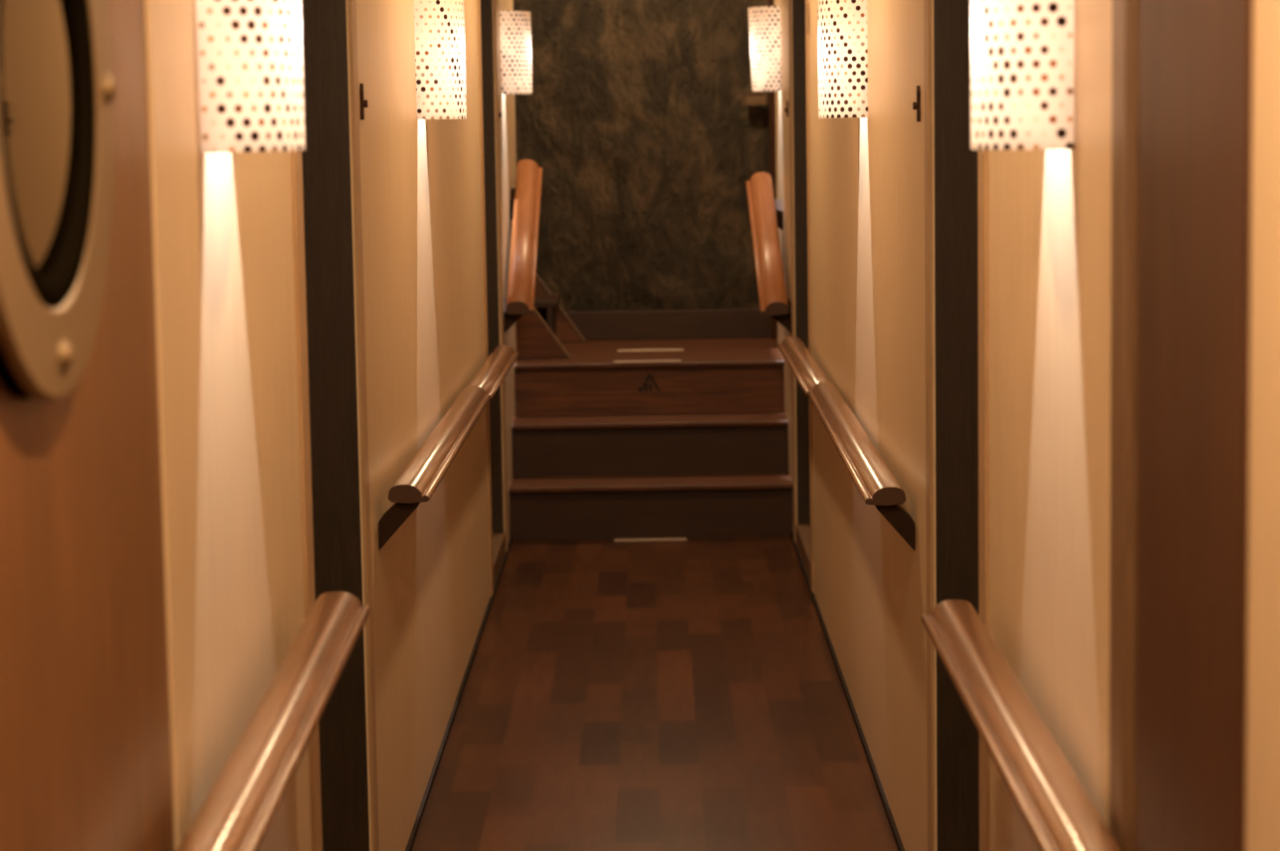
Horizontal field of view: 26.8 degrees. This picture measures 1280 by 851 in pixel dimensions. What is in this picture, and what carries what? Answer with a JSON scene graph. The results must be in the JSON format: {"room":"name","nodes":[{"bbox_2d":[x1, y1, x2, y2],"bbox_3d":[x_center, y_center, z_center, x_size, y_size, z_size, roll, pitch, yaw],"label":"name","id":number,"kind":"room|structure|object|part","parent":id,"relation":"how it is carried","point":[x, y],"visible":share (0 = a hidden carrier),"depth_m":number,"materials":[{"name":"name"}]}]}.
{"room":"ship interior","nodes":[
{"label":"ship interior","id":0,"kind":"room"},
{"bbox_2d":[157,0,517,850],"bbox_3d":[-0.592,-0.364,4.238,0.160,2.800,12.900,-1,6,0],"label":"wall","id":1,"kind":"structure","parent":0,"point":[229,215],"depth_m":4.89,"materials":[{"name":"beige paint"}]},
{"bbox_2d":[0,0,175,850],"bbox_3d":[-0.573,0.112,2.226,0.194,2.300,1.295,-1,6,0],"label":"door","id":2,"kind":"structure","parent":1,"relation":"in","point":[86,764],"depth_m":2.41,"materials":[{"name":"red wood"}]},
{"bbox_3d":[-0.514,-0.284,2.246,0.003,0.329,0.329,-1,6,4],"label":"porthole glass","id":3,"kind":"part","parent":2,"relation":"part of","materials":[{"name":"glass"}]},
{"bbox_3d":[-0.497,-0.285,2.246,0.010,0.530,0.530,-1,6,0],"label":"porthole frame","id":4,"kind":"part","parent":2,"relation":"part of","materials":[{"name":"gold metal"}]},
{"bbox_2d":[144,0,187,850],"bbox_3d":[-0.511,0.036,2.897,0.008,2.300,0.053,-1,6,0],"label":"trim","id":5,"kind":"structure","parent":1,"relation":"attached to","point":[150,6],"depth_m":2.88,"materials":[{"name":"beige wood"}]},
{"bbox_2d":[196,0,305,153],"bbox_3d":[-0.466,-0.480,3.279,0.105,0.290,0.256,-1,6,0],"label":"wall lamp","id":6,"kind":"object","parent":1,"relation":"attached to","point":[250,52],"visible":1,"depth_m":3.18,"materials":[{"name":"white metal"}]},
{"bbox_2d":[177,591,370,850],"bbox_3d":[-0.446,0.554,2.469,0.119,0.327,2.780,-1,6,0],"label":"handrail","id":7,"kind":"object","parent":1,"relation":"attached to","point":[237,813],"visible":1,"depth_m":3.19,"materials":[{"name":"brown wood"}]},
{"bbox_2d":[290,150,322,850],"bbox_3d":[-0.509,0.018,4.045,0.016,2.080,0.083,-1,6,0],"label":"trim","id":8,"kind":"structure","parent":1,"relation":"attached to","point":[296,156],"depth_m":4.03,"materials":[{"name":"brown wood"}]},
{"bbox_2d":[300,0,369,850],"bbox_3d":[-0.587,-0.039,4.455,0.154,1.935,0.740,-1,6,0],"label":"trim","id":9,"kind":"structure","parent":1,"relation":"attached to","point":[325,159],"depth_m":4.81,"materials":[{"name":"brown wood"}]},
{"bbox_2d":[348,0,379,850],"bbox_3d":[-0.506,-0.073,4.862,0.016,2.080,0.073,-1,6,0],"label":"trim","id":10,"kind":"structure","parent":1,"relation":"attached to","point":[351,3],"depth_m":4.85,"materials":[{"name":"brown wood"}]},
{"bbox_2d":[359,83,368,119],"bbox_3d":[-0.506,-0.594,4.926,0.013,0.066,0.020,-1,6,0],"label":"door handle","id":11,"kind":"object","parent":1,"relation":"in","point":[363,103],"depth_m":4.92,"materials":[{"name":"brown metal"}]},
{"bbox_3d":[-0.509,-0.594,4.926,0.006,0.066,0.020,-1,6,0],"label":"plate","id":12,"kind":"part","parent":11,"relation":"part of","materials":[{"name":"brown metal"}]},
{"bbox_3d":[-0.503,-0.590,4.927,0.008,0.014,0.014,-1,6,0],"label":"knob","id":13,"kind":"part","parent":11,"relation":"part of","materials":[{"name":"brown metal"}]},
{"bbox_2d":[414,0,466,119],"bbox_3d":[-0.457,-0.856,6.225,0.105,0.290,0.256,-1,6,0],"label":"wall lamp","id":14,"kind":"object","parent":1,"relation":"attached to","point":[439,25],"visible":1,"depth_m":6.12,"materials":[{"name":"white metal"}]},
{"bbox_2d":[378,345,519,549],"bbox_3d":[-0.441,-0.008,6.818,0.104,0.146,3.450,-1,6,0],"label":"handrail","id":15,"kind":"object","parent":1,"relation":"attached to","point":[421,477],"visible":1,"depth_m":5.85,"materials":[{"name":"brown wood"}]},
{"bbox_2d":[405,536,512,850],"bbox_3d":[-0.487,1.074,3.885,0.008,0.016,11.880,-1,6,0],"label":"baseboard","id":16,"kind":"structure","parent":1,"relation":"attached to","point":[423,804],"depth_m":6.80,"materials":[{"name":"black wood"}]},
{"bbox_2d":[476,0,493,596],"bbox_3d":[-0.494,-0.478,8.478,0.016,2.080,0.083,-1,6,0],"label":"trim","id":17,"kind":"structure","parent":1,"relation":"attached to","point":[478,1],"depth_m":8.46,"materials":[{"name":"brown wood"}]},
{"bbox_2d":[480,0,503,533],"bbox_3d":[-0.572,-0.539,8.922,0.154,1.935,0.810,-1,6,0],"label":"trim","id":18,"kind":"structure","parent":1,"relation":"attached to","point":[486,5],"depth_m":9.31,"materials":[{"name":"brown wood"}]},
{"bbox_2d":[492,532,505,587],"bbox_3d":[-0.624,0.465,9.035,0.302,0.085,0.808,-1,6,0],"label":"trim","id":19,"kind":"structure","parent":1,"relation":"attached to","point":[499,539],"depth_m":9.11,"materials":[{"name":"beige wood"}]},
{"bbox_2d":[493,0,507,551],"bbox_3d":[-0.491,-0.578,9.364,0.016,2.080,0.073,-1,6,0],"label":"trim","id":20,"kind":"structure","parent":1,"relation":"attached to","point":[495,3],"depth_m":9.34,"materials":[{"name":"brown wood"}]},
{"bbox_2d":[499,10,532,94],"bbox_3d":[-0.447,-1.354,9.771,0.105,0.295,0.256,-1,6,0],"label":"wall lamp","id":21,"kind":"object","parent":1,"relation":"attached to","point":[516,30],"visible":1,"depth_m":9.66,"materials":[{"name":"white metal"}]},
{"bbox_2d":[503,159,542,333],"bbox_3d":[-0.428,-0.670,9.888,0.118,0.605,0.800,-1,6,0],"label":"stair handrail","id":22,"kind":"object","parent":1,"relation":"attached to","point":[525,201],"visible":1,"depth_m":9.82,"materials":[{"name":"red wood"}]},
{"bbox_2d":[512,0,769,311],"bbox_3d":[0.035,-1.474,11.360,4.400,2.400,0.293,-1,6,0],"label":"wall","id":23,"kind":"structure","parent":0,"point":[638,124],"depth_m":11.26,"materials":[{"name":"stone"}]},
{"bbox_2d":[565,308,771,340],"bbox_3d":[0.051,-0.423,11.308,4.400,0.122,0.030,-1,6,0],"label":"baseboard","id":24,"kind":"structure","parent":23,"relation":"attached to","point":[737,322],"depth_m":11.29,"materials":[{"name":"brown wood"}]},
{"bbox_2d":[743,91,767,104],"bbox_3d":[0.481,-1.363,11.198,0.095,0.052,0.024,-1,6,0],"label":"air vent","id":25,"kind":"object","parent":23,"relation":"in","point":[748,98],"visible":1,"depth_m":11.19,"materials":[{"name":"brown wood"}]},
{"bbox_2d":[767,0,777,339],"bbox_3d":[0.564,-1.458,11.140,0.060,2.200,0.070,-1,6,0],"label":"trim","id":26,"kind":"structure","parent":23,"relation":"attached to","point":[771,95],"depth_m":11.14,"materials":[{"name":"brown wood"}]},
{"bbox_2d":[514,337,784,390],"bbox_3d":[0.051,-0.271,10.953,4.400,0.100,1.370,-1,6,0],"label":"floor","id":27,"kind":"structure","parent":0,"point":[766,347],"depth_m":10.72,"materials":[{"name":"brown wood"}]},
{"bbox_2d":[516,306,571,359],"bbox_3d":[-0.375,-0.408,10.436,0.209,0.297,0.040,-1,6,0],"label":"board","id":28,"kind":"object","parent":27,"relation":"on","point":[535,339],"visible":0.72,"depth_m":10.43,"materials":[{"name":"brown wood"}]},
{"bbox_2d":[533,272,586,342],"bbox_3d":[-0.724,-1.006,10.951,0.973,1.382,0.485,-1,6,0],"label":"stairs","id":29,"kind":"structure","parent":27,"relation":"on","point":[546,304],"depth_m":11.21,"materials":[{"name":"brown wood"}]},
{"bbox_2d":[617,348,683,351],"bbox_3d":[0.043,-0.302,10.763,0.265,0.003,0.060,-1,6,0],"label":"strip","id":30,"kind":"object","parent":27,"relation":"on","point":[670,348],"visible":1,"depth_m":10.74,"materials":[{"name":"beige"}]},
{"bbox_2d":[411,536,898,850],"bbox_3d":[0.037,1.123,3.894,4.400,0.100,11.890,-1,6,0],"label":"floor","id":31,"kind":"structure","parent":0,"point":[689,695],"depth_m":6.86,"materials":[{"name":"laminate"}]},
{"bbox_2d":[614,537,686,541],"bbox_3d":[0.038,0.414,9.758,0.263,0.005,0.022,-1,6,0],"label":"strip","id":32,"kind":"object","parent":31,"relation":"on","point":[672,538],"visible":1,"depth_m":9.75,"materials":[{"name":"beige"}]},
{"bbox_2d":[509,359,792,541],"bbox_3d":[0.038,0.085,10.016,1.026,0.600,0.589,-1,6,0],"label":"staircase","id":33,"kind":"structure","parent":31,"relation":"on","point":[695,449],"depth_m":10.02,"materials":[{"name":"brown wood"}]},
{"bbox_2d":[614,360,680,363],"bbox_3d":[0.028,-0.244,10.244,0.256,0.005,0.029,-1,6,0],"label":"strip","id":34,"kind":"object","parent":33,"relation":"on","point":[622,360],"visible":1,"depth_m":10.23,"materials":[{"name":"beige"}]},
{"bbox_2d":[774,0,1279,850],"bbox_3d":[0.596,-0.383,4.232,0.160,2.800,12.900,-1,6,0],"label":"wall","id":35,"kind":"structure","parent":0,"point":[1050,210],"depth_m":3.76,"materials":[{"name":"beige paint"}]},
{"bbox_2d":[748,5,781,91],"bbox_3d":[0.471,-1.427,10.203,0.118,0.315,0.256,-1,6,0],"label":"wall lamp","id":36,"kind":"object","parent":35,"relation":"attached to","point":[764,22],"visible":1,"depth_m":10.09,"materials":[{"name":"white metal"}]},
{"bbox_2d":[746,172,791,332],"bbox_3d":[0.473,-0.644,9.888,0.132,0.561,0.800,-1,6,0],"label":"stair handrail","id":37,"kind":"object","parent":35,"relation":"attached to","point":[765,212],"visible":0.98,"depth_m":9.83,"materials":[{"name":"red wood"}]},
{"bbox_2d":[784,100,788,116],"bbox_3d":[0.525,-1.135,9.632,0.013,0.056,0.020,-1,6,0],"label":"door handle","id":38,"kind":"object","parent":35,"relation":"in","point":[786,107],"depth_m":9.62,"materials":[{"name":"brown metal"}]},
{"bbox_3d":[0.528,-1.135,9.632,0.006,0.056,0.020,-1,6,0],"label":"plate","id":39,"kind":"part","parent":38,"relation":"part of","materials":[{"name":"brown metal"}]},
{"bbox_2d":[788,0,796,542],"bbox_3d":[0.541,-0.605,9.458,0.016,2.080,0.073,-1,6,0],"label":"trim","id":40,"kind":"structure","parent":35,"relation":"attached to","point":[789,1],"depth_m":9.44,"materials":[{"name":"brown wood"}]},
{"bbox_2d":[792,0,810,524],"bbox_3d":[0.618,-0.563,8.956,0.154,1.935,0.930,-1,6,0],"label":"trim","id":41,"kind":"structure","parent":35,"relation":"attached to","point":[798,6],"depth_m":9.40,"materials":[{"name":"brown wood"}]},
{"bbox_2d":[796,523,810,582],"bbox_3d":[0.702,0.440,9.068,0.302,0.085,0.928,-1,6,0],"label":"trim","id":42,"kind":"structure","parent":35,"relation":"attached to","point":[802,531],"depth_m":9.16,"materials":[{"name":"beige wood"}]},
{"bbox_2d":[805,1,808,32],"bbox_3d":[0.515,-1.259,8.290,0.004,0.090,0.040,-1,6,0],"label":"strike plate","id":43,"kind":"object","parent":35,"relation":"attached to","point":[806,3],"visible":1,"depth_m":8.27,"materials":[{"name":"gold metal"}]},
{"bbox_2d":[805,0,814,592],"bbox_3d":[0.537,-0.492,8.453,0.016,2.080,0.083,-1,6,0],"label":"trim","id":44,"kind":"structure","parent":35,"relation":"attached to","point":[807,33],"depth_m":8.43,"materials":[{"name":"brown wood"}]},
{"bbox_2d":[817,0,867,118],"bbox_3d":[0.466,-0.861,6.242,0.105,0.290,0.256,-1,6,0],"label":"wall lamp","id":45,"kind":"object","parent":35,"relation":"attached to","point":[842,25],"visible":1,"depth_m":6.13,"materials":[{"name":"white metal"}]},
{"bbox_2d":[777,336,914,550],"bbox_3d":[0.482,-0.019,6.829,0.104,0.150,3.380,-1,6,0],"label":"handrail","id":46,"kind":"object","parent":35,"relation":"attached to","point":[878,487],"visible":1,"depth_m":5.93,"materials":[{"name":"brown wood"}]},
{"bbox_2d":[790,532,904,850],"bbox_3d":[0.532,1.058,3.880,0.008,0.016,11.880,-1,6,0],"label":"baseboard","id":47,"kind":"structure","parent":35,"relation":"attached to","point":[884,800],"depth_m":6.74,"materials":[{"name":"black wood"}]},
{"bbox_2d":[912,85,920,121],"bbox_3d":[0.509,-0.593,4.953,0.013,0.066,0.020,-1,6,0],"label":"door handle","id":48,"kind":"object","parent":35,"relation":"in","point":[916,106],"depth_m":4.95,"materials":[{"name":"brown metal"}]},
{"bbox_3d":[0.507,-0.589,4.954,0.008,0.014,0.014,-1,6,0],"label":"knob","id":49,"kind":"part","parent":48,"relation":"part of","materials":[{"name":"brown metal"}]},
{"bbox_3d":[0.513,-0.593,4.953,0.006,0.066,0.020,-1,6,0],"label":"plate","id":50,"kind":"part","parent":48,"relation":"part of","materials":[{"name":"brown metal"}]},
{"bbox_2d":[923,0,934,850],"bbox_3d":[0.525,-0.087,4.837,0.016,2.080,0.073,-1,6,0],"label":"trim","id":51,"kind":"structure","parent":35,"relation":"attached to","point":[927,3],"depth_m":4.83,"materials":[{"name":"brown wood"}]},
{"bbox_2d":[933,0,979,850],"bbox_3d":[0.603,-0.057,4.444,0.154,1.935,0.710,-1,6,0],"label":"trim","id":52,"kind":"structure","parent":35,"relation":"attached to","point":[956,163],"depth_m":4.79,"materials":[{"name":"brown wood"}]},
{"bbox_2d":[977,149,989,850],"bbox_3d":[0.523,0.001,4.050,0.016,2.080,0.083,-1,6,0],"label":"trim","id":53,"kind":"structure","parent":35,"relation":"attached to","point":[982,155],"depth_m":4.03,"materials":[{"name":"brown wood"}]},
{"bbox_2d":[921,599,1120,850],"bbox_3d":[0.464,0.565,2.507,0.114,0.308,2.860,-1,6,0],"label":"handrail","id":54,"kind":"object","parent":35,"relation":"attached to","point":[1056,809],"visible":1,"depth_m":3.24,"materials":[{"name":"brown wood"}]},
{"bbox_2d":[970,0,1073,150],"bbox_3d":[0.457,-0.483,3.275,0.105,0.290,0.256,-1,6,0],"label":"wall lamp","id":55,"kind":"object","parent":35,"relation":"attached to","point":[1022,51],"visible":1,"depth_m":3.17,"materials":[{"name":"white metal"}]},
{"bbox_2d":[1109,0,1139,850],"bbox_3d":[0.590,0.021,2.868,0.161,2.300,0.098,-1,6,0],"label":"trim","id":56,"kind":"structure","parent":35,"relation":"attached to","point":[1125,13],"depth_m":2.84,"materials":[{"name":"beige wood"}]},
{"bbox_2d":[1135,0,1253,850],"bbox_3d":[0.589,0.061,2.514,0.159,2.300,0.497,-1,6,0],"label":"trim","id":57,"kind":"structure","parent":35,"relation":"attached to","point":[1195,133],"depth_m":2.47,"materials":[{"name":"brown wood"}]}
]}

